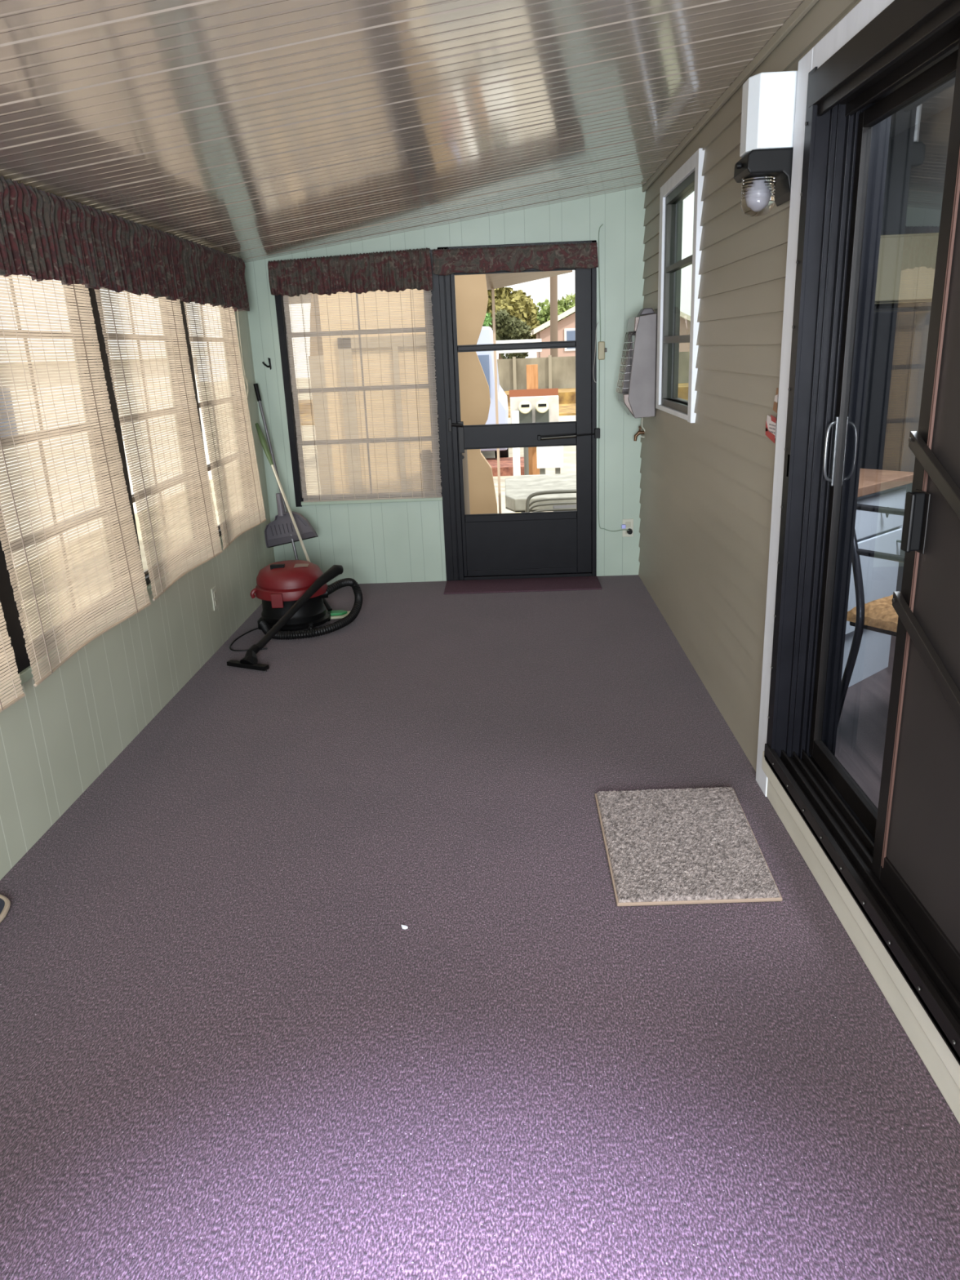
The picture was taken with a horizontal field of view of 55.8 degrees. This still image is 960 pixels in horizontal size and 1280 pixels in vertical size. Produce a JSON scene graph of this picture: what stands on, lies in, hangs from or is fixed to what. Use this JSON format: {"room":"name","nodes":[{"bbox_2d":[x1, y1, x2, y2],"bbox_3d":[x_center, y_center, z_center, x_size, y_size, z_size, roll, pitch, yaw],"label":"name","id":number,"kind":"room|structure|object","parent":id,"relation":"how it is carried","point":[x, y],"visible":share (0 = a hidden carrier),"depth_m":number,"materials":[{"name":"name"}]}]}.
{"room":"sunroom","nodes":[
{"label":"sunroom","id":0,"kind":"room"},
{"bbox_2d":[0,295,275,879],"bbox_3d":[-1.566,-0.204,2.373,0.090,2.061,7.466,-2,18,2],"label":"wall","id":1,"kind":"structure","parent":0,"point":[56,740],"depth_m":3.64,"materials":[{"name":"green paint"}]},
{"bbox_2d":[0,626,10,681],"bbox_3d":[-1.569,-0.423,2.247,0.065,1.425,0.940,-2,18,2],"label":"window","id":2,"kind":"structure","parent":1,"relation":"in","point":[0,627],"depth_m":2.86,"materials":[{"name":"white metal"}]},
{"bbox_2d":[0,602,25,712],"bbox_3d":[-1.458,-0.379,2.127,0.064,1.445,0.898,-2,18,2],"label":"blind","id":3,"kind":"object","parent":1,"relation":"attached to","point":[11,677],"visible":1,"depth_m":2.69,"materials":[{"name":"beige"}]},
{"bbox_2d":[0,275,132,658],"bbox_3d":[-1.545,-0.732,3.208,0.065,1.425,0.920,-2,18,2],"label":"window","id":4,"kind":"structure","parent":1,"relation":"in","point":[8,276],"depth_m":3.51,"materials":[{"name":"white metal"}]},
{"bbox_2d":[0,274,151,687],"bbox_3d":[-1.433,-0.686,3.083,0.064,1.445,0.968,-2,18,2],"label":"blind","id":5,"kind":"object","parent":4,"relation":"attached to","point":[6,352],"visible":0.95,"depth_m":3.10,"materials":[{"name":"beige"}]},
{"bbox_2d":[0,284,215,675],"bbox_3d":[-1.491,-0.878,3.696,0.008,1.450,2.144,-2,18,2],"label":"window frame","id":6,"kind":"structure","parent":1,"relation":"attached to","point":[11,615],"depth_m":3.59,"materials":[{"name":"brown metal"}]},
{"bbox_2d":[0,175,249,311],"bbox_3d":[-1.473,-1.350,3.050,0.108,0.292,4.774,-2,18,2],"label":"valance","id":7,"kind":"object","parent":1,"relation":"attached to","point":[43,235],"visible":1,"depth_m":3.43,"materials":[{"name":"fabric"}]},
{"bbox_2d":[236,309,250,400],"bbox_3d":[-1.413,-1.707,5.434,0.006,0.520,0.123,-1,18,4],"label":"blind cord","id":8,"kind":"object","parent":7,"relation":"hanging from","point":[237,309],"visible":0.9,"depth_m":5.42,"materials":[{"name":"white fabric"}]},
{"bbox_2d":[0,510,264,699],"bbox_3d":[-1.494,0.287,2.416,0.022,0.035,7.250,-2,18,2],"label":"trim","id":9,"kind":"structure","parent":1,"relation":"attached to","point":[25,675],"depth_m":3.28,"materials":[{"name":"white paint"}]},
{"bbox_2d":[106,293,206,586],"bbox_3d":[-1.520,-1.042,4.169,0.065,1.425,0.940,-2,18,2],"label":"window","id":10,"kind":"structure","parent":1,"relation":"in","point":[146,571],"depth_m":4.48,"materials":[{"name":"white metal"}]},
{"bbox_2d":[94,287,222,600],"bbox_3d":[-1.409,-0.997,4.047,0.064,1.445,0.963,-2,18,2],"label":"blind","id":11,"kind":"object","parent":10,"relation":"attached to","point":[124,351],"visible":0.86,"depth_m":4.02,"materials":[{"name":"beige"}]},
{"bbox_2d":[211,586,218,610],"bbox_3d":[-1.429,-0.224,4.893,0.009,0.120,0.072,-2,18,2],"label":"wall outlet","id":12,"kind":"object","parent":1,"relation":"attached to","point":[214,593],"visible":1,"depth_m":4.88,"materials":[{"name":"beige plastic"}]},
{"bbox_2d":[190,306,256,538],"bbox_3d":[-1.496,-1.351,5.130,0.065,1.425,0.920,-2,18,2],"label":"window","id":13,"kind":"structure","parent":1,"relation":"in","point":[209,466],"depth_m":5.46,"materials":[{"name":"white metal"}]},
{"bbox_2d":[183,301,266,550],"bbox_3d":[-1.383,-1.292,4.963,0.058,1.445,0.878,-2,18,2],"label":"blind","id":14,"kind":"object","parent":13,"relation":"attached to","point":[235,350],"visible":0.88,"depth_m":4.97,"materials":[{"name":"beige"}]},
{"bbox_2d":[0,0,804,262],"bbox_3d":[-0.331,-1.413,1.948,2.578,0.422,7.574,-2,18,2],"label":"ceiling","id":15,"kind":"structure","parent":0,"point":[250,131],"depth_m":2.74,"materials":[{"name":"plastic"}]},
{"bbox_2d":[244,186,645,584],"bbox_3d":[-0.199,-1.560,5.872,2.658,2.399,0.090,-2,18,2],"label":"wall","id":16,"kind":"structure","parent":0,"point":[390,542],"depth_m":5.85,"materials":[{"name":"green paint"}]},
{"bbox_2d":[262,357,271,369],"bbox_3d":[-1.353,-1.754,5.761,0.023,0.074,0.067,9,21,33],"label":"wall hook","id":17,"kind":"object","parent":16,"relation":"attached to","point":[268,358],"visible":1,"depth_m":5.77,"materials":[{"name":"black plastic"}]},
{"bbox_2d":[267,247,433,297],"bbox_3d":[-0.793,-2.251,5.564,1.003,0.246,0.093,-2,18,2],"label":"valance","id":18,"kind":"object","parent":16,"relation":"attached to","point":[396,271],"visible":1,"depth_m":5.54,"materials":[{"name":"fabric"}]},
{"bbox_2d":[281,289,442,501],"bbox_3d":[-0.759,-1.616,5.860,0.980,1.425,0.065,-2,18,2],"label":"window","id":19,"kind":"structure","parent":16,"relation":"in","point":[432,386],"depth_m":5.88,"materials":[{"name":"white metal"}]},
{"bbox_2d":[288,288,435,501],"bbox_3d":[-0.738,-1.579,5.790,0.928,1.373,0.020,-2,18,2],"label":"blind","id":20,"kind":"object","parent":19,"relation":"attached to","point":[410,289],"visible":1,"depth_m":5.79,"materials":[{"name":"beige fabric"}]},
{"bbox_2d":[274,248,453,581],"bbox_3d":[-0.731,-1.381,5.888,1.034,2.090,0.014,-2,18,2],"label":"trim","id":21,"kind":"structure","parent":16,"relation":"attached to","point":[435,293],"depth_m":5.85,"materials":[{"name":"brown metal"}]},
{"bbox_2d":[301,496,442,505],"bbox_3d":[-0.719,-0.924,6.027,0.942,0.023,0.030,-2,18,2],"label":"trim","id":22,"kind":"structure","parent":16,"relation":"attached to","point":[437,498],"depth_m":6.01,"materials":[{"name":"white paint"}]},
{"bbox_2d":[437,240,599,580],"bbox_3d":[0.274,-1.417,5.854,0.988,2.100,0.150,-2,18,2],"label":"door","id":23,"kind":"structure","parent":16,"relation":"in","point":[557,544],"depth_m":5.93,"materials":[{"name":"black metal"}]},
{"bbox_2d":[431,241,598,275],"bbox_3d":[0.213,-2.323,5.531,1.010,0.155,0.063,-2,18,2],"label":"valance","id":24,"kind":"object","parent":23,"relation":"attached to","point":[517,259],"visible":1,"depth_m":5.51,"materials":[{"name":"fabric"}]},
{"bbox_2d":[593,322,598,382],"bbox_3d":[0.731,-1.805,5.696,0.042,0.363,0.012,-11,20,-25],"label":"string","id":25,"kind":"object","parent":23,"relation":"hanging from","point":[597,322],"visible":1,"depth_m":5.69,"materials":[{"name":"grey fabric"}]},
{"bbox_2d":[598,341,606,359],"bbox_3d":[0.769,-1.820,5.702,0.053,0.110,0.025,-2,18,2],"label":"switch","id":26,"kind":"object","parent":16,"relation":"attached to","point":[602,349],"visible":1,"depth_m":5.69,"materials":[{"name":"beige plastic"}]},
{"bbox_2d":[598,223,632,534],"bbox_3d":[0.867,-1.608,5.761,0.230,1.910,0.036,-2,18,2],"label":"power cord","id":27,"kind":"object","parent":16,"relation":"attached to","point":[629,531],"visible":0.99,"depth_m":5.81,"materials":[{"name":"grey plastic"}]},
{"bbox_2d":[622,519,633,537],"bbox_3d":[0.987,-0.748,6.051,0.072,0.120,0.009,-2,18,2],"label":"wall outlet","id":28,"kind":"object","parent":16,"relation":"attached to","point":[628,522],"visible":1,"depth_m":6.05,"materials":[{"name":"beige plastic"}]},
{"bbox_2d":[621,524,626,528],"bbox_3d":[0.955,-0.755,6.033,0.028,0.026,0.028,-2,18,2],"label":"night light","id":29,"kind":"object","parent":28,"relation":"attached to","point":[623,526],"visible":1,"depth_m":6.02,"materials":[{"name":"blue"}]},
{"bbox_2d":[625,521,631,526],"bbox_3d":[0.986,-0.770,6.042,0.034,0.032,0.004,-2,18,2],"label":"socket","id":30,"kind":"object","parent":28,"relation":"attached to","point":[628,523],"depth_m":6.04,"materials":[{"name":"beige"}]},
{"bbox_2d":[0,574,959,1279],"bbox_3d":[-0.251,0.796,2.662,2.658,0.120,7.666,-2,18,2],"label":"floor","id":31,"kind":"structure","parent":0,"point":[228,1052],"depth_m":2.19,"materials":[{"name":"carpet"}]},
{"bbox_2d":[0,894,10,923],"bbox_3d":[-1.379,0.840,2.438,0.153,0.019,0.555,-2,18,2],"label":"floor cushion","id":32,"kind":"object","parent":31,"relation":"on","point":[5,904],"visible":1,"depth_m":2.63,"materials":[{"name":"beige fabric"}]},
{"bbox_2d":[253,383,298,559],"bbox_3d":[-1.224,-0.950,5.818,0.283,1.348,0.344,-9,19,-19],"label":"broom","id":33,"kind":"object","parent":31,"relation":"on","point":[255,385],"visible":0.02,"depth_m":5.75,"materials":[{"name":"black plastic"}]},
{"bbox_2d":[264,493,317,547],"bbox_3d":[-1.211,-0.756,5.772,0.355,0.356,0.047,2,18,14],"label":"dustpan","id":34,"kind":"object","parent":33,"relation":"attached to","point":[277,532],"visible":0.94,"depth_m":5.79,"materials":[{"name":"grey plastic"}]},
{"bbox_2d":[275,493,285,515],"bbox_3d":[-1.263,-0.859,5.752,0.048,0.144,0.048,-2,18,2],"label":"handle","id":35,"kind":"object","parent":34,"relation":"attached to","point":[281,510],"depth_m":5.74,"materials":[{"name":"grey plastic"}]},
{"bbox_2d":[226,560,363,671],"bbox_3d":[-1.105,-0.201,5.074,0.547,0.401,1.115,6,19,24],"label":"vacuum cleaner","id":36,"kind":"object","parent":31,"relation":"on","point":[292,593],"visible":1,"depth_m":5.11,"materials":[{"name":"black plastic"}]},
{"bbox_2d":[255,422,351,619],"bbox_3d":[-1.151,-0.733,5.522,0.236,1.110,0.914,-19,24,-42],"label":"mop","id":37,"kind":"object","parent":31,"relation":"on","point":[339,614],"visible":0.61,"depth_m":5.60,"materials":[{"name":"green plastic"}]},
{"bbox_2d":[401,924,408,928],"bbox_3d":[-0.208,0.785,2.480,0.021,0.006,0.009,5,19,21],"label":"paper scrap","id":38,"kind":"object","parent":31,"relation":"on","point":[403,926],"visible":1,"depth_m":2.48,"materials":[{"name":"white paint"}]},
{"bbox_2d":[444,576,602,594],"bbox_3d":[0.279,-0.363,5.992,1.020,0.010,0.330,-2,18,2],"label":"mat","id":39,"kind":"object","parent":31,"relation":"on","point":[576,583],"visible":1,"depth_m":5.96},
{"bbox_2d":[595,786,782,906],"bbox_3d":[0.632,0.624,2.844,0.484,0.026,0.673,-2,18,2],"label":"doormat","id":40,"kind":"object","parent":31,"relation":"on","point":[689,846],"visible":1,"depth_m":2.77,"materials":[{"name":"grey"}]},
{"bbox_2d":[638,0,861,771],"bbox_3d":[0.983,-0.435,2.234,0.091,2.387,7.466,-2,18,2],"label":"wall","id":41,"kind":"structure","parent":0,"point":[706,484],"depth_m":3.62,"materials":[{"name":"beige paint"}]},
{"bbox_2d":[616,307,657,417],"bbox_3d":[0.913,-1.621,5.319,0.196,0.600,0.320,-2,18,2],"label":"wall heater","id":42,"kind":"object","parent":41,"relation":"attached to","point":[637,397],"visible":1,"depth_m":5.20,"materials":[{"name":"grey metal"}]},
{"bbox_2d":[616,331,634,394],"bbox_3d":[0.860,-1.627,5.318,0.091,0.341,0.313,-2,18,2],"label":"grille","id":43,"kind":"object","parent":42,"relation":"attached to","point":[628,382],"depth_m":5.34,"materials":[{"name":"silver metal"}]},
{"bbox_2d":[633,425,644,440],"bbox_3d":[1.012,-1.308,5.743,0.070,0.094,0.043,-2,18,2],"label":"faucet","id":44,"kind":"object","parent":41,"relation":"attached to","point":[639,432],"visible":1,"depth_m":5.74,"materials":[{"name":"gold metal"}]},
{"bbox_2d":[640,417,644,437],"bbox_3d":[1.031,-1.353,5.720,0.043,0.150,0.034,-2,18,2],"label":"wire loop","id":45,"kind":"object","parent":41,"relation":"attached to","point":[642,418],"visible":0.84,"depth_m":5.72,"materials":[{"name":"beige plastic"}]},
{"bbox_2d":[655,147,705,422],"bbox_3d":[1.002,-1.701,4.500,0.076,1.140,1.005,-2,18,2],"label":"window","id":46,"kind":"structure","parent":41,"relation":"in","point":[688,179],"depth_m":4.71,"materials":[{"name":"white paint"}]},
{"bbox_2d":[642,0,818,191],"bbox_3d":[0.888,-1.553,1.877,0.016,0.029,7.466,-2,18,2],"label":"trim","id":47,"kind":"structure","parent":41,"relation":"attached to","point":[806,6],"depth_m":3.16,"materials":[{"name":"beige paint"}]},
{"bbox_2d":[733,71,797,216],"bbox_3d":[0.845,-1.465,2.707,0.166,0.366,0.168,-2,18,2],"label":"lamp","id":48,"kind":"object","parent":41,"relation":"attached to","point":[764,169],"visible":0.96,"depth_m":2.64,"materials":[{"name":"white plastic"}]},
{"bbox_2d":[740,174,776,216],"bbox_3d":[0.842,-1.349,2.744,0.100,0.124,0.100,-2,18,2],"label":"shade","id":49,"kind":"object","parent":48,"relation":"on","point":[758,192],"depth_m":2.71,"materials":[{"name":"clear glass"}]},
{"bbox_2d":[765,414,776,443],"bbox_3d":[0.953,-0.694,2.972,0.002,0.086,0.112,-2,18,2],"label":"warning sticker","id":50,"kind":"object","parent":41,"relation":"attached to","point":[771,423],"visible":1,"depth_m":2.96,"materials":[{"name":"red"}]},
{"bbox_2d":[768,423,775,433],"bbox_3d":[0.952,-0.689,2.954,0.001,0.026,0.067,-2,18,2],"label":"print","id":51,"kind":"object","parent":50,"relation":"attached to","point":[771,426],"depth_m":2.95,"materials":[{"name":"grey"}]},
{"bbox_2d":[773,387,777,413],"bbox_3d":[0.949,-0.770,2.912,0.001,0.077,0.044,-2,18,2],"label":"scrap","id":52,"kind":"object","parent":41,"relation":"attached to","point":[775,406],"visible":1,"depth_m":2.90,"materials":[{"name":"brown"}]},
{"bbox_2d":[755,0,894,796],"bbox_3d":[0.924,-0.182,1.702,0.034,2.235,2.495,-2,18,2],"label":"trim","id":53,"kind":"structure","parent":41,"relation":"attached to","point":[865,11],"depth_m":2.69,"materials":[{"name":"white paint"}]},
{"bbox_2d":[761,751,959,1124],"bbox_3d":[0.962,0.843,1.909,0.046,0.155,2.562,-2,18,2],"label":"trim","id":54,"kind":"structure","parent":41,"relation":"attached to","point":[934,1052],"depth_m":2.18,"materials":[{"name":"beige paint"}]},
{"bbox_2d":[764,0,959,1065],"bbox_3d":[1.000,-0.231,1.698,0.227,2.025,2.222,-2,18,2],"label":"door","id":55,"kind":"structure","parent":41,"relation":"in","point":[909,50],"depth_m":2.58,"materials":[{"name":"black metal"}]},
{"bbox_2d":[871,39,959,994],"bbox_3d":[0.953,-0.083,1.360,0.063,1.908,1.485,-2,18,2],"label":"door","id":56,"kind":"structure","parent":55,"relation":"attached to","point":[916,856],"depth_m":1.98,"materials":[{"name":"black metal"}]},
{"bbox_2d":[835,635,896,808],"bbox_3d":[2.745,0.427,2.853,3.140,0.080,5.100,-2,18,2],"label":"floor","id":57,"kind":"structure","parent":0,"point":[861,730],"depth_m":3.24,"materials":[{"name":"brown wood"}]},
{"bbox_2d":[837,503,904,725],"bbox_3d":[1.473,-0.037,2.952,0.560,0.844,0.559,-14,21,-33],"label":"chair","id":58,"kind":"object","parent":57,"relation":"on","point":[879,615],"visible":0.3,"depth_m":2.91,"materials":[{"name":"grey metal"}]},
{"bbox_2d":[846,591,901,631],"bbox_3d":[1.486,-0.098,3.003,0.404,0.062,0.381,-14,21,-33],"label":"cushion","id":59,"kind":"object","parent":58,"relation":"on","point":[879,615],"depth_m":2.97,"materials":[{"name":"brown fabric"}]},
{"bbox_2d":[841,484,906,687],"bbox_3d":[1.484,-0.225,3.640,0.444,0.780,0.268,-17,23,-38],"label":"base cabinet","id":60,"kind":"object","parent":57,"relation":"on","point":[882,532],"visible":0.3,"depth_m":3.55,"materials":[{"name":"grey paint"}]},
{"bbox_2d":[857,468,913,497],"bbox_3d":[1.447,-0.610,3.509,0.524,0.035,0.270,-17,23,-38],"label":"countertop","id":61,"kind":"structure","parent":60,"relation":"on","point":[870,481],"depth_m":3.46,"materials":[{"name":"brown wood"}]},
{"bbox_2d":[860,306,916,471],"bbox_3d":[1.673,-0.837,4.401,0.515,1.425,0.530,-2,18,2],"label":"refrigerator","id":62,"kind":"object","parent":57,"relation":"on","point":[893,331],"visible":0.18,"depth_m":4.03,"materials":[{"name":"black"}]},
{"bbox_2d":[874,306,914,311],"bbox_3d":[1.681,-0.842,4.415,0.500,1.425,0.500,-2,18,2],"label":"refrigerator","id":63,"kind":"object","parent":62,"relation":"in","point":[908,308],"depth_m":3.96,"materials":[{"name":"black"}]},
{"bbox_2d":[874,105,952,591],"bbox_3d":[2.087,-1.241,4.329,0.100,2.245,1.300,-2,18,2],"label":"wall","id":64,"kind":"structure","parent":0,"point":[917,156],"depth_m":4.20,"materials":[{"name":"paint"}]},
{"bbox_2d":[874,232,938,306],"bbox_3d":[1.647,-1.677,4.164,0.700,0.280,0.468,-2,18,2],"label":"window","id":65,"kind":"structure","parent":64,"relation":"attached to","point":[906,267],"depth_m":3.94,"materials":[{"name":"brown"}]},
{"bbox_2d":[888,76,955,138],"bbox_3d":[2.646,-1.775,2.146,3.318,0.060,5.260,-2,18,2],"label":"ceiling","id":66,"kind":"structure","parent":0,"point":[941,98],"depth_m":3.87,"materials":[{"name":"grey paint"}]},
{"label":"outside","id":67,"kind":"structure","parent":0,"visible":0},
{"bbox_2d":[14,377,576,641],"bbox_3d":[1.072,-10.564,39.657,60.000,0.200,98.000,-2,18,2],"label":"ground","id":68,"kind":"structure","parent":67,"point":[569,451],"depth_m":14.91,"materials":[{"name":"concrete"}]},
{"bbox_2d":[0,350,212,567],"bbox_3d":[-6.337,-0.473,5.263,3.000,2.180,22.000,-2,18,2],"label":"trailer","id":69,"kind":"object","parent":68,"relation":"on","point":[206,451],"visible":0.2,"depth_m":10.83,"materials":[{"name":"beige"}]},
{"bbox_2d":[308,274,497,514],"bbox_3d":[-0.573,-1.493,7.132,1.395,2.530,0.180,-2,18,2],"label":"garden shed","id":70,"kind":"object","parent":68,"relation":"on","point":[471,291],"visible":0.6,"depth_m":6.93,"materials":[{"name":"beige"}]},
{"bbox_2d":[420,449,433,491],"bbox_3d":[-0.376,-0.797,6.952,0.104,1.300,0.104,-2,18,2],"label":"post","id":71,"kind":"object","parent":68,"relation":"on","point":[425,455],"visible":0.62,"depth_m":6.77,"materials":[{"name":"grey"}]},
{"bbox_2d":[288,270,572,513],"bbox_3d":[-0.760,-1.682,7.467,3.260,2.700,2.805,-2,18,2],"label":"carport roof","id":72,"kind":"structure","parent":68,"relation":"on","point":[494,281],"depth_m":8.30,"materials":[{"name":"beige"}]},
{"bbox_2d":[462,424,470,514],"bbox_3d":[-0.175,-0.888,6.917,0.253,1.480,0.253,-2,18,2],"label":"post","id":73,"kind":"object","parent":68,"relation":"on","point":[467,507],"visible":0.02,"depth_m":6.77,"materials":[{"name":"brown wood"}]},
{"bbox_2d":[482,312,492,326],"bbox_3d":[-0.309,-13.482,41.922,1.918,4.098,1.709,2,18,13],"label":"leafy tree","id":74,"kind":"object","parent":68,"relation":"on","point":[487,318],"visible":0.06,"depth_m":41.41,"materials":[{"name":"green plant"}]},
{"bbox_2d":[475,326,508,457],"bbox_3d":[-0.598,-4.815,17.622,2.260,2.448,4.540,-2,18,2],"label":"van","id":75,"kind":"object","parent":68,"relation":"on","point":[486,358],"visible":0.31,"depth_m":15.47,"materials":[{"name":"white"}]},
{"bbox_2d":[297,382,688,425],"bbox_3d":[3.836,-8.198,30.786,22.000,0.500,7.800,-2,18,2],"label":"leaf litter","id":76,"kind":"object","parent":68,"relation":"on","point":[566,397],"visible":0.02,"depth_m":31.63,"materials":[{"name":"plant"}]},
{"bbox_2d":[485,457,524,476],"bbox_3d":[0.030,-2.961,15.544,1.550,0.140,1.400,-2,18,2],"label":"mulch bed","id":77,"kind":"object","parent":68,"relation":"on","point":[506,467],"visible":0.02,"depth_m":15.02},
{"bbox_2d":[490,309,532,359],"bbox_3d":[1.511,-13.986,43.783,2.065,3.780,2.229,-2,18,2],"label":"leafy tree","id":78,"kind":"object","parent":68,"relation":"on","point":[509,328],"visible":0.69,"depth_m":42.99,"materials":[{"name":"green plant"}]},
{"bbox_2d":[486,287,543,359],"bbox_3d":[1.119,-18.453,53.683,5.637,6.259,4.548,-2,18,2],"label":"leafy tree","id":79,"kind":"object","parent":68,"relation":"on","point":[516,303],"visible":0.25,"depth_m":52.22,"materials":[{"name":"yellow plant"}]},
{"bbox_2d":[511,410,520,475],"bbox_3d":[0.534,-2.801,13.376,0.107,1.120,0.110,-2,18,2],"label":"riser pipe","id":80,"kind":"object","parent":68,"relation":"on","point":[515,414],"visible":0.66,"depth_m":13.36,"materials":[{"name":"white"}]},
{"bbox_2d":[509,364,559,475],"bbox_3d":[0.814,-3.197,13.541,0.730,1.750,0.350,-2,18,2],"label":"stand","id":81,"kind":"object","parent":68,"relation":"on","point":[534,404],"visible":0.7,"depth_m":13.44,"materials":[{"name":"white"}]},
{"bbox_2d":[505,473,576,512],"bbox_3d":[1.074,-1.192,8.963,1.630,0.710,1.600,-2,18,2],"label":"patio table","id":82,"kind":"object","parent":68,"relation":"on","point":[517,487],"visible":0.4,"depth_m":8.64,"materials":[{"name":"stone"}]},
{"bbox_2d":[539,467,559,474],"bbox_3d":[1.000,-2.276,12.924,0.290,0.360,0.060,-2,18,2],"label":"utility box legs","id":83,"kind":"object","parent":68,"relation":"on","point":[557,469],"visible":0.36,"depth_m":12.85,"materials":[{"name":"grey"}]},
{"bbox_2d":[536,445,563,468],"bbox_3d":[0.983,-2.649,12.747,0.370,0.460,0.030,-2,18,2],"label":"utility box","id":84,"kind":"object","parent":83,"relation":"attached to","point":[547,456],"visible":0.56,"depth_m":12.76,"materials":[{"name":"white"}]},
{"bbox_2d":[524,488,576,512],"bbox_3d":[0.800,-0.822,7.633,0.826,0.841,0.470,-2,18,2],"label":"patio chair","id":85,"kind":"object","parent":68,"relation":"on","point":[571,491],"visible":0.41,"depth_m":7.71,"materials":[{"name":"grey metal"}]},
{"bbox_2d":[532,297,574,328],"bbox_3d":[4.790,-20.184,60.638,4.646,5.025,4.234,-2,18,2],"label":"leafy tree","id":86,"kind":"object","parent":68,"relation":"on","point":[544,316],"visible":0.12,"depth_m":59.42,"materials":[{"name":"green plant"}]},
{"bbox_2d":[550,275,557,356],"bbox_3d":[3.017,-14.936,37.149,0.392,9.503,0.320,-2,18,2],"label":"utility pole","id":87,"kind":"object","parent":68,"relation":"on","point":[553,280],"visible":0.39,"depth_m":37.47,"materials":[{"name":"brown wood"}]},
{"bbox_2d":[553,504,576,511],"bbox_3d":[0.806,-0.856,8.032,0.300,0.660,0.150,-2,18,2],"label":"bin","id":88,"kind":"object","parent":68,"relation":"on","point":[569,505],"visible":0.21,"depth_m":7.91,"materials":[{"name":"grey plastic"}]},
{"bbox_2d":[557,293,574,306],"bbox_3d":[8.478,-23.044,67.823,5.719,5.786,4.079,-2,18,2],"label":"leafy tree","id":89,"kind":"object","parent":68,"relation":"on","point":[568,297],"visible":0.02,"depth_m":66.73,"materials":[{"name":"green plant"}]},
{"bbox_2d":[497,351,689,391],"bbox_3d":[3.912,-10.008,34.499,18.000,1.670,0.180,-2,18,2],"label":"fence","id":90,"kind":"object","parent":68,"relation":"on","point":[553,372],"visible":0.21,"depth_m":34.47,"materials":[{"name":"brown wood"}]},
{"bbox_2d":[530,306,690,357],"bbox_3d":[6.505,-15.077,45.002,7.850,4.700,6.000,-2,18,2],"label":"house","id":91,"kind":"structure","parent":68,"relation":"on","point":[566,326],"depth_m":42.50,"materials":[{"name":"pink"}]},
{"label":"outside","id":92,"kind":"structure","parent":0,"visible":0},
{"bbox_2d":[495,338,542,353],"bbox_3d":[1.243,-11.400,35.232,2.300,0.480,0.100,-2,18,2],"label":"roof","id":93,"kind":"structure","parent":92,"point":[532,340],"depth_m":35.16,"materials":[{"name":"white"}]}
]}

